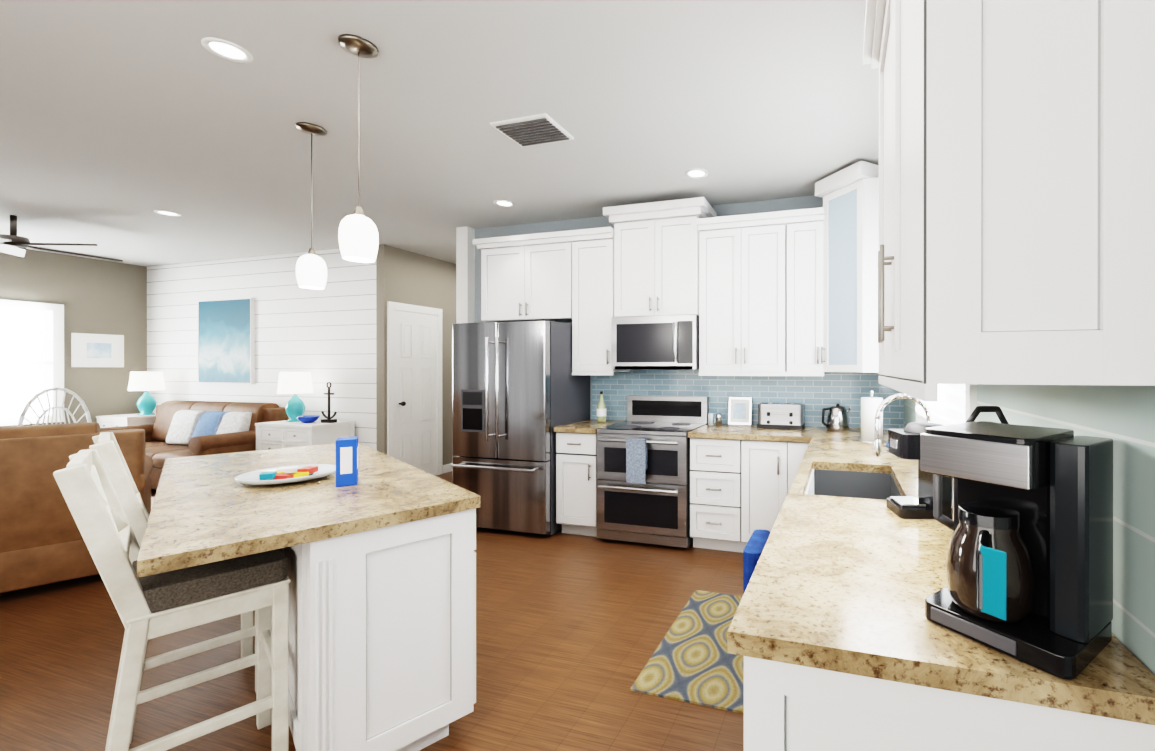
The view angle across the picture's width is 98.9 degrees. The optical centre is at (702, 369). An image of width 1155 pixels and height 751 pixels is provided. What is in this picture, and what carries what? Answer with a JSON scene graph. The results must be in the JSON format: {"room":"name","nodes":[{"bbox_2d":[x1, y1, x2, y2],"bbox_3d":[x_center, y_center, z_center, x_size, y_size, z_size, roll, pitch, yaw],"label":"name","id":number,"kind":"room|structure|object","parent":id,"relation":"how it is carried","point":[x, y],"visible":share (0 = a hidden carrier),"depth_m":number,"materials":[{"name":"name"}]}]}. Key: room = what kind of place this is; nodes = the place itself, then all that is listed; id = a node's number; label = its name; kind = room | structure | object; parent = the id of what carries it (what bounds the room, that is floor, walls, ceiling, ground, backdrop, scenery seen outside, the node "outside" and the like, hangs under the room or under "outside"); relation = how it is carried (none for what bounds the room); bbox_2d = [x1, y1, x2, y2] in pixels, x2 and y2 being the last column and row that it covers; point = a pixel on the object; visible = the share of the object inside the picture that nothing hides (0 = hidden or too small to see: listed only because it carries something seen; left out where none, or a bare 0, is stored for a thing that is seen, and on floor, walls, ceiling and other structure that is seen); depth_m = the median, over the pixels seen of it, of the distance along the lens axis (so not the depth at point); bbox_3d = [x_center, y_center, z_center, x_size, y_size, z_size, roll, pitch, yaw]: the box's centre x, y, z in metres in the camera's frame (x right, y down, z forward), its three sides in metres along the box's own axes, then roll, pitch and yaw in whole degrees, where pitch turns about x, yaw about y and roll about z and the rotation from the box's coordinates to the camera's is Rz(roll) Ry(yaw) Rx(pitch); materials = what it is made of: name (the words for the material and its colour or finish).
{"room":"kitchen","nodes":[
{"label":"kitchen","id":0,"kind":"room"},
{"bbox_2d":[0,249,146,426],"bbox_3d":[-8.994,-0.034,3.242,0.120,2.850,7.740,0,0,16],"label":"wall","id":1,"kind":"structure","parent":0,"point":[94,296],"depth_m":6.32,"materials":[{"name":"beige paint"}]},
{"bbox_2d":[0,299,63,425],"bbox_3d":[-8.316,-0.082,5.294,0.034,1.480,1.640,0,0,16],"label":"window","id":2,"kind":"structure","parent":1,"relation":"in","point":[31,349],"depth_m":5.83,"materials":[{"name":"white glass"}]},
{"bbox_2d":[71,333,123,366],"bbox_3d":[-8.002,-0.253,6.369,0.033,0.440,0.460,0,0,16],"label":"picture frame","id":3,"kind":"object","parent":1,"relation":"attached to","point":[97,350],"visible":1,"depth_m":6.35,"materials":[{"name":"white"}]},
{"bbox_2d":[147,249,376,449],"bbox_3d":[-5.841,-0.038,6.293,4.230,2.850,0.120,0,0,16],"label":"wall","id":4,"kind":"structure","parent":0,"point":[326,334],"depth_m":6.08,"materials":[{"name":"white wood"}]},
{"bbox_2d":[198,298,254,383],"bbox_3d":[-6.282,-0.373,6.334,1.024,1.104,0.043,0,0,16],"label":"painting","id":5,"kind":"object","parent":4,"relation":"attached to","point":[226,340],"visible":1,"depth_m":6.30,"materials":[{"name":"blue"}]},
{"bbox_2d":[0,471,743,750],"bbox_3d":[-3.878,1.421,2.787,10.200,0.060,9.720,0,0,16],"label":"floor","id":6,"kind":"structure","parent":0,"point":[572,630],"depth_m":2.30,"materials":[{"name":"brown wood"}]},
{"bbox_2d":[17,387,91,425],"bbox_3d":[-7.319,0.783,5.267,0.526,1.186,0.648,0,0,1],"label":"chair","id":7,"kind":"object","parent":6,"relation":"on","point":[35,397],"visible":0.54,"depth_m":5.25,"materials":[{"name":"white wood"}]},
{"bbox_2d":[0,422,152,592],"bbox_3d":[-4.800,0.872,2.871,0.980,1.039,1.970,0,0,43],"label":"loveseat","id":8,"kind":"object","parent":6,"relation":"on","point":[42,542],"visible":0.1,"depth_m":2.96,"materials":[{"name":"brown leather"}]},
{"bbox_2d":[96,413,155,427],"bbox_3d":[-7.579,0.997,6.441,0.650,0.780,0.509,0,0,16],"label":"side table","id":9,"kind":"object","parent":6,"relation":"on","point":[105,421],"visible":0.27,"depth_m":6.25,"materials":[{"name":"white wood"}]},
{"bbox_2d":[128,372,164,414],"bbox_3d":[-7.440,0.316,6.436,0.330,0.580,0.330,0,0,16],"label":"table lamp","id":10,"kind":"object","parent":9,"relation":"on","point":[146,403],"visible":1,"depth_m":6.37,"materials":[{"name":"teal glass"}]},
{"bbox_2d":[53,449,289,750],"bbox_3d":[-1.724,0.826,1.597,0.410,1.137,0.486,0,0,41],"label":"bar chair","id":11,"kind":"object","parent":6,"relation":"on","point":[156,605],"visible":0.94,"depth_m":1.50,"materials":[{"name":"paint"}]},
{"bbox_2d":[89,432,255,743],"bbox_3d":[-2.191,0.826,2.031,0.410,1.137,0.486,0,0,39],"label":"bar chair","id":12,"kind":"object","parent":6,"relation":"on","point":[106,446],"visible":0.23,"depth_m":1.82,"materials":[{"name":"paint"}]},
{"bbox_2d":[100,400,289,489],"bbox_3d":[-6.210,0.898,5.813,2.270,0.980,0.950,0,0,16],"label":"sofa","id":13,"kind":"object","parent":6,"relation":"on","point":[177,428],"depth_m":5.75,"materials":[{"name":"brown leather"}]},
{"bbox_2d":[255,420,354,449],"bbox_3d":[-4.607,0.998,5.577,0.880,0.780,0.509,0,0,16],"label":"side table","id":14,"kind":"object","parent":6,"relation":"on","point":[278,434],"visible":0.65,"depth_m":5.40,"materials":[{"name":"white wood"}]},
{"bbox_2d":[277,372,312,421],"bbox_3d":[-4.800,0.317,5.668,0.330,0.580,0.330,0,0,16],"label":"table lamp","id":15,"kind":"object","parent":14,"relation":"on","point":[294,383],"visible":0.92,"depth_m":5.59,"materials":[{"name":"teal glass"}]},
{"bbox_2d":[296,415,319,422],"bbox_3d":[-4.521,0.570,5.514,0.220,0.075,0.220,0,0,16],"label":"bowl","id":16,"kind":"object","parent":14,"relation":"on","point":[308,419],"visible":1,"depth_m":5.47,"materials":[{"name":"blue ceramic"}]},
{"bbox_2d":[321,382,336,422],"bbox_3d":[-4.297,0.373,5.532,0.226,0.467,0.080,0,0,16],"label":"statue","id":17,"kind":"object","parent":14,"relation":"on","point":[329,419],"visible":1,"depth_m":5.52,"materials":[{"name":"brown metal"}]},
{"bbox_2d":[288,510,475,750],"bbox_3d":[-1.751,0.957,2.326,1.985,0.870,1.341,0,0,16],"label":"kitchen island","id":18,"kind":"object","parent":6,"relation":"on","point":[381,554],"depth_m":1.64,"materials":[{"name":"painted wood"},{"name":"granite"}]},
{"bbox_2d":[137,442,480,581],"bbox_3d":[-1.866,0.501,2.208,2.178,0.042,1.666,0,0,16],"label":"island countertop","id":19,"kind":"structure","parent":18,"relation":"on","point":[200,514],"depth_m":1.69,"materials":[{"name":"beige stone"}]},
{"bbox_2d":[234,464,335,484],"bbox_3d":[-1.810,0.458,2.107,0.350,0.042,0.350,0,0,16],"label":"tray","id":20,"kind":"object","parent":19,"relation":"on","point":[286,474],"visible":1,"depth_m":2.08,"materials":[{"name":"white ceramic"}]},
{"bbox_2d":[336,436,357,486],"bbox_3d":[-1.496,0.384,2.025,0.071,0.190,0.100,0,0,-32],"label":"carton","id":21,"kind":"object","parent":19,"relation":"on","point":[346,461],"visible":1,"depth_m":1.99,"materials":[{"name":"blue cardboard"}]},
{"bbox_2d":[451,321,589,534],"bbox_3d":[-1.631,0.492,4.351,0.930,1.795,0.805,0,0,16],"label":"fridge","id":22,"kind":"object","parent":6,"relation":"on","point":[520,391],"visible":0.9,"depth_m":4.02,"materials":[{"name":"grey metal"}]},
{"bbox_2d":[556,433,597,536],"bbox_3d":[-0.953,0.952,4.249,0.380,0.875,0.623,0,0,16],"label":"base cabinet","id":23,"kind":"object","parent":6,"relation":"on","point":[576,456],"depth_m":3.96,"materials":[{"name":"white wood"}]},
{"bbox_2d":[554,419,624,432],"bbox_3d":[-0.957,0.494,4.236,0.390,0.040,0.647,0,0,16],"label":"countertop","id":24,"kind":"structure","parent":23,"relation":"on","point":[591,426],"depth_m":4.02,"materials":[{"name":"beige stone"}]},
{"bbox_2d":[597,391,605,421],"bbox_3d":[-0.921,0.336,4.394,0.087,0.275,0.087,0,0,16],"label":"oil bottle","id":25,"kind":"object","parent":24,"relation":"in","point":[601,411],"visible":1,"depth_m":4.36,"materials":[{"name":"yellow glass"}]},
{"bbox_2d":[597,395,708,547],"bbox_3d":[-0.405,0.815,4.036,0.760,1.150,0.726,0,0,16],"label":"range","id":26,"kind":"object","parent":6,"relation":"on","point":[643,473],"visible":0.94,"depth_m":3.77,"materials":[{"name":"grey metal"}]},
{"bbox_2d":[630,590,743,713],"bbox_3d":[0.111,1.387,2.465,0.600,0.010,0.970,0,0,16],"label":"kitchen rug","id":27,"kind":"object","parent":6,"relation":"on","point":[692,660],"visible":0.5,"depth_m":2.27,"materials":[{"name":"yellow fabric"}]},
{"bbox_2d":[688,423,825,560],"bbox_3d":[0.451,0.932,3.841,0.961,0.915,0.623,0,0,16],"label":"base cabinet","id":28,"kind":"object","parent":6,"relation":"on","point":[740,475],"depth_m":3.58,"materials":[{"name":"white wood"}]},
{"bbox_2d":[708,413,713,425],"bbox_3d":[0.073,0.421,4.105,0.052,0.105,0.051,0,0,16],"label":"shaker","id":29,"kind":"object","parent":28,"relation":"on","point":[710,415],"depth_m":4.08,"materials":[{"name":"white ceramic"}]},
{"bbox_2d":[716,413,721,425],"bbox_3d":[0.140,0.421,4.086,0.052,0.105,0.051,0,0,16],"label":"shaker","id":30,"kind":"object","parent":28,"relation":"on","point":[718,419],"depth_m":4.06,"materials":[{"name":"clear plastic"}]},
{"bbox_2d":[728,397,751,424],"bbox_3d":[0.327,0.356,4.154,0.200,0.234,0.049,0,0,16],"label":"photo frame","id":31,"kind":"object","parent":28,"relation":"on","point":[740,411],"visible":0.95,"depth_m":4.14,"materials":[{"name":"white metal"}]},
{"bbox_2d":[757,403,804,428],"bbox_3d":[0.646,0.375,3.944,0.370,0.197,0.190,0,0,16],"label":"toaster","id":32,"kind":"object","parent":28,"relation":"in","point":[782,415],"visible":1,"depth_m":3.87,"materials":[{"name":"metal"}]},
{"bbox_2d":[790,453,917,496],"bbox_3d":[0.770,0.934,2.143,0.660,0.915,0.750,0,0,16],"label":"base cabinet","id":33,"kind":"object","parent":6,"relation":"on","point":[852,474],"depth_m":2.43,"materials":[{"name":"white stone"}]},
{"bbox_2d":[766,489,950,556],"bbox_3d":[0.580,0.935,1.490,0.660,0.915,0.610,0,0,16],"label":"countertop","id":34,"kind":"structure","parent":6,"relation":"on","point":[838,518],"depth_m":1.47,"materials":[{"name":"white stone"}]},
{"bbox_2d":[886,422,950,518],"bbox_3d":[0.747,0.326,1.607,0.220,0.302,0.160,0,0,1],"label":"pod coffee maker","id":35,"kind":"object","parent":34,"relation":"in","point":[904,443],"visible":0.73,"depth_m":1.56,"materials":[{"name":"black"}]},
{"bbox_2d":[806,433,917,460],"bbox_3d":[0.991,0.933,2.904,0.660,0.915,0.835,0,0,16],"label":"base cabinet","id":36,"kind":"object","parent":6,"relation":"on","point":[820,445],"depth_m":2.90,"materials":[{"name":"white stone"}]},
{"bbox_2d":[822,404,850,430],"bbox_3d":[1.056,0.370,3.784,0.236,0.208,0.176,0,0,-4],"label":"kettle","id":37,"kind":"object","parent":36,"relation":"on","point":[837,418],"visible":1,"depth_m":3.73,"materials":[{"name":"metal"}]},
{"bbox_2d":[858,390,885,443],"bbox_3d":[1.117,0.305,3.166,0.168,0.339,0.168,0,0,16],"label":"paper towel","id":38,"kind":"object","parent":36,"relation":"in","point":[870,405],"visible":0.88,"depth_m":3.12,"materials":[{"name":"white paper"}]},
{"bbox_2d":[727,541,1154,750],"bbox_3d":[0.439,0.936,1.002,0.660,0.915,0.405,0,0,16],"label":"base cabinet","id":39,"kind":"object","parent":6,"relation":"on","point":[837,639],"depth_m":0.84,"materials":[{"name":"white"}]},
{"bbox_2d":[933,406,1008,534],"bbox_3d":[0.706,0.285,1.244,0.221,0.383,0.160,0,0,-4],"label":"carafe","id":40,"kind":"object","parent":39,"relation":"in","point":[939,516],"visible":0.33,"depth_m":1.24,"materials":[{"name":"black plastic"}]},
{"bbox_2d":[920,422,1112,679],"bbox_3d":[0.561,0.295,0.879,0.256,0.365,0.242,0,0,-36],"label":"coffee maker","id":41,"kind":"object","parent":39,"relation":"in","point":[1029,565],"visible":1,"depth_m":0.82,"materials":[{"name":"black plastic"}]},
{"bbox_2d":[376,245,455,464],"bbox_3d":[-3.493,-0.038,6.579,0.120,2.850,1.980,0,0,16],"label":"wall","id":42,"kind":"structure","parent":0,"point":[406,277],"depth_m":5.99,"materials":[{"name":"beige paint"}]},
{"bbox_2d":[387,301,442,474],"bbox_3d":[-3.542,0.292,6.005,0.109,2.191,0.790,0,0,16],"label":"door","id":43,"kind":"structure","parent":42,"relation":"attached to","point":[414,389],"depth_m":6.00,"materials":[{"name":"white wood"}]},
{"bbox_2d":[443,463,452,472],"bbox_3d":[-3.311,1.331,6.964,0.014,0.110,1.139,0,0,16],"label":"baseboard","id":44,"kind":"structure","parent":42,"relation":"attached to","point":[447,468],"depth_m":6.48,"materials":[{"name":"white"}]},
{"bbox_2d":[0,0,878,266],"bbox_3d":[-3.878,-1.489,2.783,10.200,0.060,9.720,0,0,16],"label":"ceiling","id":45,"kind":"structure","parent":0,"point":[121,121],"depth_m":2.75,"materials":[{"name":"grey paint"}]},
{"bbox_2d":[0,215,122,261],"bbox_3d":[-6.514,-1.313,4.603,1.361,0.295,1.298,0,0,16],"label":"ceiling fan","id":46,"kind":"object","parent":45,"relation":"hanging from","point":[12,243],"visible":1,"depth_m":4.57,"materials":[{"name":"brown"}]},
{"bbox_2d":[154,210,180,216],"bbox_3d":[-4.981,-1.458,4.478,0.169,0.006,0.169,0,0,7],"label":"recessed light","id":47,"kind":"object","parent":45,"relation":"in","point":[168,213],"depth_m":4.47,"materials":[{"name":"white plastic"}]},
{"bbox_2d":[201,37,252,62],"bbox_3d":[-2.164,-1.455,2.192,0.169,0.006,0.169,0,0,10],"label":"recessed light","id":48,"kind":"object","parent":45,"relation":"in","point":[227,50],"depth_m":2.19,"materials":[{"name":"white"}]},
{"bbox_2d":[296,122,326,288],"bbox_3d":[-2.361,-0.977,2.905,0.150,0.963,0.150,0,0,16],"label":"pendant light","id":49,"kind":"object","parent":45,"relation":"hanging from","point":[311,270],"visible":1,"depth_m":2.87,"materials":[{"name":"white glass"}]},
{"bbox_2d":[338,34,378,262],"bbox_3d":[-1.545,-0.976,2.161,0.150,0.963,0.150,0,0,16],"label":"pendant light","id":50,"kind":"object","parent":45,"relation":"hanging from","point":[358,237],"visible":1,"depth_m":2.12,"materials":[{"name":"white glass"}]},
{"bbox_2d":[494,200,514,206],"bbox_3d":[-1.736,-1.457,4.215,0.169,0.006,0.169,0,0,10],"label":"recessed light","id":51,"kind":"object","parent":45,"relation":"in","point":[504,203],"depth_m":4.22,"materials":[{"name":"white"}]},
{"bbox_2d":[490,113,573,146],"bbox_3d":[-1.030,-1.449,2.928,0.380,0.020,0.300,0,0,16],"label":"ceiling vent","id":52,"kind":"object","parent":45,"relation":"in","point":[537,129],"visible":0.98,"depth_m":2.89,"materials":[{"name":"white metal"}]},
{"bbox_2d":[685,169,707,178],"bbox_3d":[-0.042,-1.457,3.570,0.169,0.006,0.169,0,0,7],"label":"recessed light","id":53,"kind":"object","parent":45,"relation":"in","point":[692,173],"depth_m":3.57,"materials":[{"name":"white"}]},
{"bbox_2d":[456,226,474,322],"bbox_3d":[-2.136,-0.038,6.017,0.140,2.850,2.300,0,0,16],"label":"wall","id":54,"kind":"structure","parent":0,"point":[465,277],"depth_m":4.92,"materials":[{"name":"white paint"}]},
{"bbox_2d":[475,196,822,426],"bbox_3d":[-0.300,-0.036,4.452,4.260,2.850,0.120,0,0,16],"label":"wall","id":55,"kind":"structure","parent":0,"point":[794,203],"depth_m":4.62,"materials":[{"name":"grey"}]},
{"bbox_2d":[473,227,629,374],"bbox_3d":[-1.416,-0.588,4.501,1.428,1.275,0.393,0,0,16],"label":"upper cabinet","id":56,"kind":"object","parent":55,"relation":"attached to","point":[559,276],"depth_m":4.31,"materials":[{"name":"white wood"}]},
{"bbox_2d":[613,204,704,316],"bbox_3d":[-0.352,-0.888,4.217,0.760,0.872,0.342,0,0,16],"label":"upper cabinet","id":57,"kind":"object","parent":55,"relation":"attached to","point":[653,251],"depth_m":4.05,"materials":[{"name":"white wood"}]},
{"bbox_2d":[612,315,698,368],"bbox_3d":[-0.366,-0.225,4.170,0.756,0.446,0.442,0,0,16],"label":"microwave","id":58,"kind":"object","parent":57,"relation":"attached to","point":[657,342],"visible":0.96,"depth_m":4.00,"materials":[{"name":"grey metal"}]},
{"bbox_2d":[592,369,899,428],"bbox_3d":[0.268,-0.013,4.222,2.760,0.975,0.006,0,0,16],"label":"tile backsplash","id":59,"kind":"structure","parent":55,"relation":"attached to","point":[816,393],"depth_m":4.17,"materials":[{"name":"blue tile"}]},
{"bbox_2d":[693,207,820,375],"bbox_3d":[0.491,-0.588,3.947,1.000,1.275,0.393,0,0,16],"label":"upper cabinet","id":60,"kind":"object","parent":55,"relation":"attached to","point":[757,276],"depth_m":3.81,"materials":[{"name":"white wood"}]},
{"bbox_2d":[821,160,868,375],"bbox_3d":[1.026,-0.707,3.507,0.291,1.445,0.286,0,0,16],"label":"upper cabinet","id":61,"kind":"object","parent":55,"relation":"attached to","point":[844,193],"depth_m":3.47,"materials":[{"name":"white wood"}]},
{"bbox_2d":[869,163,872,372],"bbox_3d":[1.232,-0.705,3.623,0.600,1.450,0.600,0,0,16],"label":"upper cabinet","id":62,"kind":"object","parent":55,"relation":"attached to","point":[870,164],"depth_m":3.33,"materials":[{"name":"white wood"}]},
{"bbox_2d":[1112,633,1154,674],"bbox_3d":[0.638,-0.030,0.264,0.120,2.850,7.400,0,0,16],"label":"wall","id":63,"kind":"structure","parent":0,"point":[1132,652],"depth_m":0.83,"materials":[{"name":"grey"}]},
{"bbox_2d":[916,384,976,424],"bbox_3d":[1.165,-0.333,2.401,0.059,1.390,1.380,0,0,16],"label":"window","id":64,"kind":"structure","parent":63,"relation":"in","point":[956,404],"depth_m":2.04,"materials":[{"name":"white glass"}]},
{"bbox_2d":[873,0,1154,401],"bbox_3d":[0.685,-0.577,1.275,0.339,1.260,1.071,0,0,16],"label":"upper cabinet","id":65,"kind":"object","parent":63,"relation":"attached to","point":[989,218],"depth_m":0.78,"materials":[{"name":"white wood"}]},
{"bbox_2d":[900,384,1154,673],"bbox_3d":[1.052,-0.010,1.914,0.006,0.975,4.000,0,0,16],"label":"tile backsplash","id":66,"kind":"structure","parent":63,"relation":"attached to","point":[1122,417],"depth_m":0.84,"materials":[{"name":"tile"}]}
]}

